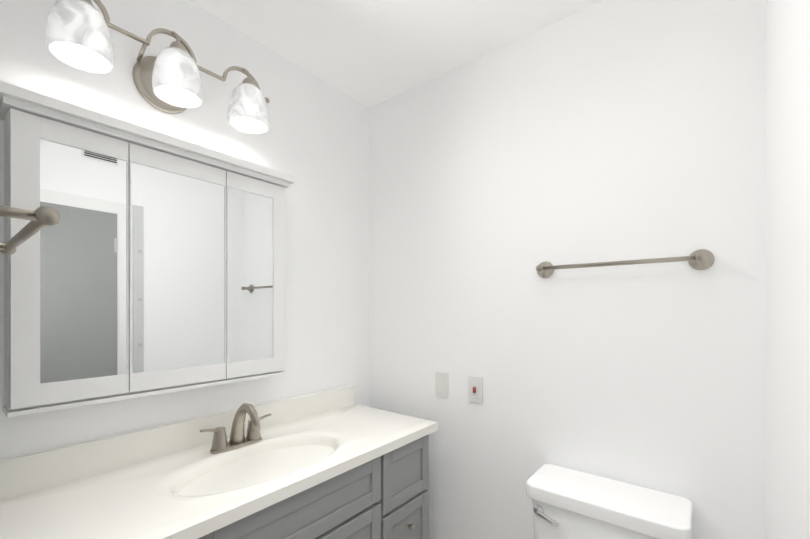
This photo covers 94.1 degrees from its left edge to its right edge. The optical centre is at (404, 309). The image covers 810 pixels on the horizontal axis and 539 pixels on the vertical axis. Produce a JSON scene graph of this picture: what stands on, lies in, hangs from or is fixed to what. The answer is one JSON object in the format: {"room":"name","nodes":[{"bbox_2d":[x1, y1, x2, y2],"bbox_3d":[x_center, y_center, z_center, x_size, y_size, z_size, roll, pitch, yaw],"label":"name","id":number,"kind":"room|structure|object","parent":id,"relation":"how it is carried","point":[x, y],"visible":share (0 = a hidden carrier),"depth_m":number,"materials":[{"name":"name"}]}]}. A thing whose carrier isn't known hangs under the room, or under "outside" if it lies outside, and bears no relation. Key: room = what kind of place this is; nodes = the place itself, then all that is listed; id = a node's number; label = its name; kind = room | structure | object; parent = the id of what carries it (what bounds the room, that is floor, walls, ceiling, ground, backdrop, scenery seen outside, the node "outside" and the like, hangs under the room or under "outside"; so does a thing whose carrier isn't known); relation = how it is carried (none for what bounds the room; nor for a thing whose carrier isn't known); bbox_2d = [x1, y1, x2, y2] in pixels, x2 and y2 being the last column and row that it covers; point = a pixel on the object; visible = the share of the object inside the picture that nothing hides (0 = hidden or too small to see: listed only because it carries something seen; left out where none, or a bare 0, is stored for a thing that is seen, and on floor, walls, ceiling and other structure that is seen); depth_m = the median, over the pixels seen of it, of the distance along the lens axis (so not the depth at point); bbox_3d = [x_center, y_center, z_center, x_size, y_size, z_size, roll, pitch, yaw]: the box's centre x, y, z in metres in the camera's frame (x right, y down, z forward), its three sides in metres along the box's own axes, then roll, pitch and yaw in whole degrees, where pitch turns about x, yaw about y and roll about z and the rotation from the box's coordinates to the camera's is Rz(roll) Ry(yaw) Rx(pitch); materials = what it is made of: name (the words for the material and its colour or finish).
{"room":"bathroom","nodes":[
{"label":"bathroom","id":0,"kind":"room"},
{"bbox_2d":[0,206,60,254],"bbox_3d":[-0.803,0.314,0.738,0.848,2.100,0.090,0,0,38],"label":"towel rail","id":1,"kind":"object","parent":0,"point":[41,217],"depth_m":0.56,"materials":[{"name":"silver metal"}]},
{"bbox_2d":[0,0,368,459],"bbox_3d":[-0.990,0.103,1.268,0.100,2.520,2.581,0,0,38],"label":"wall","id":2,"kind":"structure","parent":0,"point":[314,139],"depth_m":1.62,"materials":[{"name":"white paint"}]},
{"bbox_2d":[0,81,294,417],"bbox_3d":[-0.794,-0.146,1.310,0.149,0.842,0.862,0,0,38],"label":"upper cabinet","id":3,"kind":"object","parent":2,"relation":"attached to","point":[151,262],"visible":1,"depth_m":1.17,"materials":[{"name":"white"}]},
{"bbox_2d":[45,0,269,133],"bbox_3d":[-0.781,-0.828,1.279,0.208,0.245,0.738,0,0,38],"label":"sconce","id":4,"kind":"object","parent":2,"relation":"attached to","point":[78,36],"visible":1,"depth_m":1.21,"materials":[{"name":"white glass"}]},
{"bbox_2d":[188,0,602,107],"bbox_3d":[-0.302,-1.206,0.719,1.857,0.100,2.581,0,0,38],"label":"ceiling","id":5,"kind":"structure","parent":0,"point":[368,53],"depth_m":1.57,"materials":[{"name":"white paint"}]},
{"bbox_2d":[369,0,765,538],"bbox_3d":[0.470,0.102,1.692,1.657,2.520,0.100,0,0,38],"label":"wall","id":6,"kind":"structure","parent":0,"point":[611,130],"depth_m":1.45,"materials":[{"name":"white paint"}]},
{"bbox_2d":[435,372,447,397],"bbox_3d":[0.179,0.367,1.851,0.072,0.120,0.009,0,0,38],"label":"switch plate","id":7,"kind":"object","parent":6,"relation":"attached to","point":[441,384],"visible":1,"depth_m":1.85,"materials":[{"name":"white plastic"}]},
{"bbox_2d":[468,376,482,403],"bbox_3d":[0.321,0.367,1.734,0.072,0.120,0.018,0,0,38],"label":"outlet","id":8,"kind":"object","parent":6,"relation":"attached to","point":[475,389],"visible":1,"depth_m":1.73,"materials":[{"name":"white plastic"}]},
{"bbox_2d":[536,249,714,277],"bbox_3d":[0.746,-0.164,1.356,0.569,0.068,0.079,0,0,38],"label":"towel rail","id":9,"kind":"object","parent":6,"relation":"attached to","point":[701,259],"visible":1,"depth_m":1.27,"materials":[{"name":"silver metal"}]},
{"bbox_2d":[765,0,809,538],"bbox_3d":[0.385,0.105,0.174,0.100,2.520,2.581,0,0,38],"label":"wall","id":10,"kind":"structure","parent":0,"point":[787,462],"depth_m":0.83,"materials":[{"name":"white paint"}]},
{"bbox_3d":[-0.302,1.414,0.723,1.857,0.100,2.581,0,0,38],"label":"floor","id":11,"kind":"structure","parent":0,"visible":0},
{"bbox_2d":[0,385,437,538],"bbox_3d":[-0.501,0.852,1.351,0.559,1.022,1.393,0,0,38],"label":"bathroom vanity","id":12,"kind":"object","parent":11,"relation":"on","point":[337,463],"visible":1,"depth_m":1.25,"materials":[{"name":"painted wood"},{"name":"cultured marble"},{"name":"brushed nickel"}]},
{"bbox_2d":[200,403,270,453],"bbox_3d":[-0.587,0.426,1.385,0.182,0.171,0.272,0,0,38],"label":"faucet","id":13,"kind":"object","parent":12,"relation":"on","point":[238,443],"depth_m":1.39,"materials":[{"name":"silver metal"}]},
{"bbox_2d":[526,464,692,538],"bbox_3d":[0.528,0.992,1.100,0.480,0.742,0.744,0,0,38],"label":"toilet","id":14,"kind":"object","parent":11,"relation":"on","point":[567,503],"visible":1,"depth_m":1.25,"materials":[{"name":"white ceramic"}]}
]}

